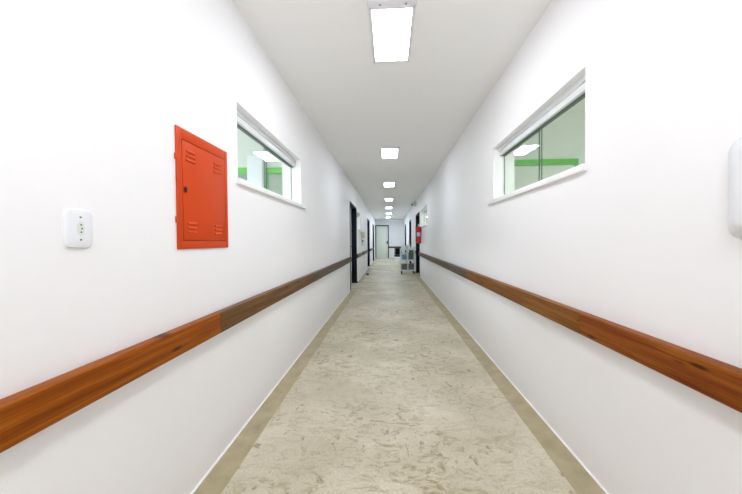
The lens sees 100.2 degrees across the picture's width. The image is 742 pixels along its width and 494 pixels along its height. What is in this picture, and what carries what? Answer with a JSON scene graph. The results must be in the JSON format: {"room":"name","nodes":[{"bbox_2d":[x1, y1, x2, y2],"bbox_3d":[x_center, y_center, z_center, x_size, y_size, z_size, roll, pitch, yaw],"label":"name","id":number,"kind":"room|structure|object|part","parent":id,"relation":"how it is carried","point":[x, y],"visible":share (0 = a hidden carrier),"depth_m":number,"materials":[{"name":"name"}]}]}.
{"room":"hospital interior","nodes":[
{"label":"hospital interior","id":0,"kind":"room"},
{"bbox_2d":[0,0,375,493],"bbox_3d":[-0.553,-0.291,8.443,0.200,2.672,25.800,0,1,3],"label":"wall","id":1,"kind":"structure","parent":0,"point":[94,94],"depth_m":1.19,"materials":[{"name":"white paint"}]},
{"bbox_2d":[62,208,92,247],"bbox_3d":[-0.884,-0.056,0.939,0.014,0.118,0.084,0,1,3],"label":"wall socket","id":2,"kind":"object","parent":1,"relation":"attached to","point":[77,224],"visible":1,"depth_m":0.93,"materials":[{"name":"white plastic"}]},
{"bbox_2d":[77,221,84,235],"bbox_3d":[-0.879,-0.056,0.939,0.002,0.048,0.020,0,1,3],"label":"outlet","id":3,"kind":"object","parent":2,"relation":"attached to","point":[80,224],"depth_m":0.94,"materials":[{"name":"grey plastic"}]},
{"bbox_2d":[0,313,220,452],"bbox_3d":[-0.918,0.438,0.062,0.042,0.111,3.198,0,1,3],"label":"wooden handrail","id":4,"kind":"object","parent":1,"relation":"attached to","point":[25,413],"visible":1,"depth_m":0.94,"materials":[{"name":"orange wood"}]},
{"bbox_2d":[174,125,227,248],"bbox_3d":[-0.848,-0.269,1.586,0.014,0.552,0.439,0,1,3],"label":"electrical panel","id":5,"kind":"object","parent":1,"relation":"attached to","point":[201,217],"visible":1,"depth_m":1.54,"materials":[{"name":"orange metal"}]},
{"bbox_3d":[-0.849,-0.263,1.592,0.007,0.457,0.360,0,1,3],"label":"cabinet door","id":6,"kind":"part","parent":5,"relation":"part of","materials":[{"name":"orange metal"}]},
{"bbox_2d":[214,273,313,332],"bbox_3d":[-0.765,0.388,2.680,0.042,0.111,2.043,0,1,3],"label":"wooden handrail","id":7,"kind":"object","parent":1,"relation":"attached to","point":[234,314],"visible":0.98,"depth_m":2.14,"materials":[{"name":"brown wood"}]},
{"bbox_2d":[237,109,305,208],"bbox_3d":[-0.886,-0.665,2.697,0.232,0.515,1.543,0,1,3],"label":"window","id":8,"kind":"structure","parent":1,"relation":"in","point":[244,124],"depth_m":2.50,"materials":[{"name":"white metal"}]},
{"bbox_3d":[-0.904,-0.647,2.286,0.008,0.383,0.674,0,1,3],"label":"glass pane","id":9,"kind":"part","parent":8,"relation":"part of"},
{"bbox_3d":[-0.884,-0.426,2.702,0.232,0.038,1.543,0,1,3],"label":"sill","id":10,"kind":"part","parent":8,"relation":"part of","materials":[{"name":"white stone"}]},
{"bbox_3d":[-0.880,-0.660,2.978,0.008,0.383,0.724,0,1,3],"label":"glass pane","id":11,"kind":"part","parent":8,"relation":"part of","materials":[{"name":"clear glass"}]},
{"bbox_2d":[190,258,376,493],"bbox_3d":[-0.375,1.035,8.458,0.135,0.017,25.800,0,1,3],"label":"baseboard","id":12,"kind":"structure","parent":1,"relation":"attached to","point":[221,472],"depth_m":2.06,"materials":[{"name":"beige stone"}]},
{"bbox_2d":[312,257,351,281],"bbox_3d":[-0.595,0.331,5.574,0.042,0.111,3.753,0,1,3],"label":"wooden handrail","id":13,"kind":"object","parent":1,"relation":"attached to","point":[320,273],"visible":0.93,"depth_m":4.69,"materials":[{"name":"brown wood"}]},
{"bbox_2d":[349,201,357,289],"bbox_3d":[-0.548,-0.036,8.227,0.230,2.170,1.520,0,1,3],"label":"door","id":14,"kind":"structure","parent":1,"relation":"in","point":[353,210],"depth_m":8.91,"materials":[{"name":"black wood"}]},
{"bbox_2d":[361,238,364,245],"bbox_3d":[-0.264,-0.172,10.530,0.130,0.250,0.124,0,1,3],"label":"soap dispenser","id":15,"kind":"object","parent":1,"relation":"attached to","point":[362,239],"visible":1,"depth_m":10.48,"materials":[{"name":"white plastic"}]},
{"bbox_2d":[367,218,369,265],"bbox_3d":[-0.201,-0.161,14.171,0.230,2.190,1.370,0,1,3],"label":"door","id":16,"kind":"structure","parent":1,"relation":"in","point":[368,226],"depth_m":14.78,"materials":[{"name":"black wood"}]},
{"bbox_2d":[373,225,373,260],"bbox_3d":[0.053,-0.245,18.512,0.230,2.190,1.470,0,1,3],"label":"door","id":17,"kind":"structure","parent":1,"relation":"in","point":[373,225],"depth_m":19.18,"materials":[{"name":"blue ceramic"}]},
{"bbox_2d":[237,130,281,167],"bbox_3d":[-2.382,-0.197,4.193,2.956,2.672,0.100,0,1,3],"label":"wall","id":18,"kind":"structure","parent":0,"point":[246,146],"depth_m":4.08,"materials":[{"name":"paint"}]},
{"bbox_2d":[238,167,246,180],"bbox_3d":[-1.964,0.051,4.088,0.800,2.175,0.070,0,1,3],"label":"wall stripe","id":19,"kind":"structure","parent":18,"relation":"in","point":[242,172],"depth_m":4.05,"materials":[{"name":"green paint"}]},
{"bbox_3d":[-1.963,0.050,4.106,0.800,2.175,0.035,0,1,3],"label":"frame","id":20,"kind":"part","parent":19,"relation":"part of","materials":[{"name":"green paint"}]},
{"bbox_2d":[247,155,265,188],"bbox_3d":[-1.467,-0.014,4.023,0.200,2.300,0.140,0,1,3],"label":"pilaster","id":21,"kind":"object","parent":18,"relation":"attached to","point":[255,163],"visible":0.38,"depth_m":3.94,"materials":[{"name":"white paint"}]},
{"bbox_2d":[267,167,282,195],"bbox_3d":[-1.240,0.051,4.046,0.250,2.165,0.070,0,1,3],"label":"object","id":22,"kind":"structure","parent":18,"relation":"in","point":[274,175],"depth_m":4.04,"materials":[{"name":"green paint"}]},
{"bbox_2d":[375,219,403,257],"bbox_3d":[1.284,-0.550,21.355,2.358,2.672,0.200,0,1,3],"label":"wall","id":23,"kind":"structure","parent":0,"point":[396,226],"depth_m":21.23,"materials":[{"name":"white paint"}]},
{"bbox_2d":[375,225,388,257],"bbox_3d":[0.762,-0.354,21.338,0.923,2.290,0.203,0,1,3],"label":"door","id":24,"kind":"structure","parent":23,"relation":"in","point":[381,231],"depth_m":21.31,"materials":[{"name":"white wood"}]},
{"bbox_2d":[221,258,576,493],"bbox_3d":[0.556,1.085,8.505,8.700,0.100,26.200,0,1,3],"label":"floor","id":25,"kind":"structure","parent":0,"point":[392,399],"depth_m":2.09,"materials":[{"name":"beige stone"}]},
{"bbox_2d":[394,248,401,264],"bbox_3d":[1.396,0.477,15.883,0.414,0.828,0.537,0,1,3],"label":"chair","id":26,"kind":"object","parent":25,"relation":"on","point":[396,250],"visible":0.82,"depth_m":16.10,"materials":[{"name":"black plastic"}]},
{"bbox_3d":[1.408,0.228,16.120,0.380,0.340,0.053,0,1,3],"label":"backrest","id":27,"kind":"part","parent":26,"relation":"part of","materials":[{"name":"black plastic"}]},
{"bbox_2d":[400,246,415,273],"bbox_3d":[1.352,0.479,11.372,0.558,0.992,0.512,0,1,3],"label":"trolley","id":28,"kind":"object","parent":25,"relation":"on","point":[407,260],"visible":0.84,"depth_m":11.13,"materials":[{"name":"white metal"}]},
{"bbox_2d":[401,263,406,269],"bbox_3d":[1.216,0.723,11.364,0.202,0.216,0.352,0,1,3],"label":"storage box","id":29,"kind":"object","parent":28,"relation":"on","point":[403,265],"visible":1,"depth_m":11.20,"materials":[{"name":"grey plastic"}]},
{"bbox_2d":[402,254,406,259],"bbox_3d":[1.212,0.370,11.348,0.182,0.216,0.312,0,1,3],"label":"storage box","id":30,"kind":"object","parent":28,"relation":"in","point":[404,256],"visible":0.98,"depth_m":11.20,"materials":[{"name":"blue plastic"}]},
{"bbox_2d":[408,252,413,259],"bbox_3d":[1.461,0.338,11.333,0.182,0.276,0.312,0,1,3],"label":"storage box","id":31,"kind":"object","parent":28,"relation":"in","point":[410,254],"visible":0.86,"depth_m":11.18,"materials":[{"name":"green plastic"}]},
{"bbox_2d":[408,263,413,269],"bbox_3d":[1.465,0.721,11.350,0.202,0.216,0.352,0,1,3],"label":"storage box","id":32,"kind":"object","parent":28,"relation":"on","point":[410,265],"visible":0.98,"depth_m":11.18,"materials":[{"name":"grey plastic"}]},
{"bbox_2d":[232,0,584,219],"bbox_3d":[0.534,-1.687,8.452,8.700,0.100,26.200,0,1,3],"label":"ceiling","id":33,"kind":"structure","parent":0,"point":[421,106],"depth_m":2.75,"materials":[{"name":"white paint"}]},
{"bbox_2d":[383,182,394,186],"bbox_3d":[0.474,-1.622,8.072,0.308,0.013,0.652,0,1,3],"label":"recessed light","id":34,"kind":"object","parent":33,"relation":"in","point":[386,184],"visible":1,"depth_m":8.05,"materials":[{"name":"grey plastic"}]},
{"bbox_2d":[384,183,393,186],"bbox_3d":[0.476,-1.626,8.096,0.254,0.004,0.562,0,1,3],"label":"diffuser","id":35,"kind":"object","parent":34,"relation":"attached to","point":[385,184],"depth_m":8.13,"materials":[{"name":"white plastic"}]},
{"bbox_2d":[380,147,399,158],"bbox_3d":[0.314,-1.567,5.187,0.308,0.013,0.652,0,1,3],"label":"recessed light","id":36,"kind":"object","parent":33,"relation":"in","point":[386,152],"visible":1,"depth_m":5.14,"materials":[{"name":"grey plastic"}]},
{"bbox_2d":[382,149,397,157],"bbox_3d":[0.315,-1.571,5.211,0.254,0.004,0.562,0,1,3],"label":"diffuser","id":37,"kind":"object","parent":36,"relation":"attached to","point":[386,153],"depth_m":5.20,"materials":[{"name":"white plastic"}]},
{"bbox_3d":[0.296,-1.562,4.885,0.308,0.010,0.047,0,1,3],"label":"plate","id":38,"kind":"part","parent":36,"relation":"part of","materials":[{"name":"white metal"}]},
{"bbox_2d":[367,0,416,62],"bbox_3d":[0.148,-1.509,2.217,0.308,0.013,0.652,0,1,3],"label":"recessed light","id":39,"kind":"object","parent":33,"relation":"in","point":[391,21],"visible":1,"depth_m":2.14,"materials":[{"name":"grey plastic"}]},
{"bbox_2d":[372,8,411,60],"bbox_3d":[0.149,-1.513,2.241,0.254,0.004,0.562,0,1,3],"label":"diffuser","id":40,"kind":"object","parent":39,"relation":"attached to","point":[391,27],"depth_m":2.20,"materials":[{"name":"white plastic"}]},
{"bbox_3d":[0.130,-1.505,1.915,0.308,0.010,0.047,0,1,3],"label":"plate","id":41,"kind":"part","parent":39,"relation":"part of","materials":[{"name":"white metal"}]},
{"bbox_2d":[514,111,584,164],"bbox_3d":[2.921,-0.227,3.602,2.986,2.672,0.100,0,1,3],"label":"wall","id":42,"kind":"structure","parent":0,"point":[564,137],"depth_m":3.58,"materials":[{"name":"paint"}]},
{"bbox_2d":[514,158,578,190],"bbox_3d":[1.996,0.054,3.576,0.765,2.125,0.070,0,1,3],"label":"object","id":43,"kind":"structure","parent":42,"relation":"in","point":[526,172],"depth_m":3.57,"materials":[{"name":"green paint"}]},
{"bbox_3d":[1.997,0.054,3.594,0.765,2.125,0.035,0,1,3],"label":"frame","id":44,"kind":"part","parent":43,"relation":"part of","materials":[{"name":"green paint"}]},
{"bbox_2d":[404,0,741,493],"bbox_3d":[1.602,-0.306,8.316,0.200,2.672,25.800,0,1,3],"label":"wall","id":45,"kind":"structure","parent":0,"point":[640,239],"depth_m":1.37,"materials":[{"name":"white paint"}]},
{"bbox_2d":[409,219,410,262],"bbox_3d":[1.972,-0.197,14.869,0.230,2.200,1.320,0,1,3],"label":"door","id":46,"kind":"structure","parent":45,"relation":"in","point":[410,219],"depth_m":15.46,"materials":[{"name":"wood"}]},
{"bbox_2d":[415,212,419,275],"bbox_3d":[1.745,-0.107,11.002,0.230,2.170,1.370,0,1,3],"label":"door","id":47,"kind":"structure","parent":45,"relation":"in","point":[418,213],"depth_m":11.62,"materials":[{"name":"black wood"}]},
{"bbox_2d":[416,223,421,242],"bbox_3d":[1.492,-0.425,9.667,0.165,0.620,0.165,1,1,42],"label":"fire extinguisher","id":48,"kind":"object","parent":45,"relation":"attached to","point":[418,228],"visible":0.97,"depth_m":9.62,"materials":[{"name":"red metal"}]},
{"bbox_2d":[421,207,426,227],"bbox_3d":[1.638,-0.868,9.106,0.232,0.554,1.738,0,1,3],"label":"window","id":49,"kind":"structure","parent":45,"relation":"in","point":[424,211],"depth_m":9.46,"materials":[{"name":"white stone"}]},
{"bbox_2d":[418,252,431,261],"bbox_3d":[1.505,0.256,8.674,0.042,0.111,3.278,0,1,3],"label":"wooden handrail","id":50,"kind":"object","parent":45,"relation":"attached to","point":[423,255],"visible":0.95,"depth_m":8.32,"materials":[{"name":"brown wood"}]},
{"bbox_2d":[432,257,467,277],"bbox_3d":[1.319,0.318,5.489,0.042,0.111,3.098,0,1,3],"label":"wooden handrail","id":51,"kind":"object","parent":45,"relation":"attached to","point":[456,269],"visible":0.98,"depth_m":4.86,"materials":[{"name":"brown wood"}]},
{"bbox_2d":[404,261,608,493],"bbox_3d":[1.445,1.022,8.351,0.135,0.017,25.800,0,1,3],"label":"baseboard","id":52,"kind":"structure","parent":45,"relation":"attached to","point":[576,473],"depth_m":2.04,"materials":[{"name":"beige stone"}]},
{"bbox_2d":[466,270,586,332],"bbox_3d":[1.159,0.371,2.768,0.042,0.111,2.351,0,1,3],"label":"wooden handrail","id":53,"kind":"object","parent":45,"relation":"attached to","point":[564,315],"visible":0.98,"depth_m":2.10,"materials":[{"name":"brown wood"}]},
{"bbox_2d":[487,75,586,204],"bbox_3d":[1.243,-0.675,2.354,0.232,0.538,1.559,0,1,3],"label":"window","id":54,"kind":"structure","parent":45,"relation":"in","point":[575,93],"depth_m":2.10,"materials":[{"name":"white metal"}]},
{"bbox_3d":[1.270,-0.671,2.634,0.008,0.406,0.739,0,1,3],"label":"glass pane","id":55,"kind":"part","parent":54,"relation":"part of","materials":[{"name":"clear glass"}]},
{"bbox_3d":[1.245,-0.425,2.359,0.232,0.038,1.559,0,1,3],"label":"sill","id":56,"kind":"part","parent":54,"relation":"part of","materials":[{"name":"white stone"}]},
{"bbox_3d":[1.213,-0.657,1.936,0.008,0.406,0.675,0,1,3],"label":"glass pane","id":57,"kind":"part","parent":54,"relation":"part of","materials":[{"name":"glass"}]},
{"bbox_2d":[579,313,741,412],"bbox_3d":[0.999,0.424,0.023,0.042,0.111,3.145,0,1,3],"label":"wooden handrail","id":58,"kind":"object","parent":45,"relation":"attached to","point":[720,381],"visible":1,"depth_m":1.07,"materials":[{"name":"red wood"}]},
{"bbox_2d":[727,137,741,238],"bbox_3d":[1.028,-0.164,0.761,0.060,0.298,0.325,0,1,3],"label":"wall dispenser","id":59,"kind":"object","parent":45,"relation":"attached to","point":[734,214],"visible":1,"depth_m":0.86,"materials":[{"name":"white plastic"}]}
]}

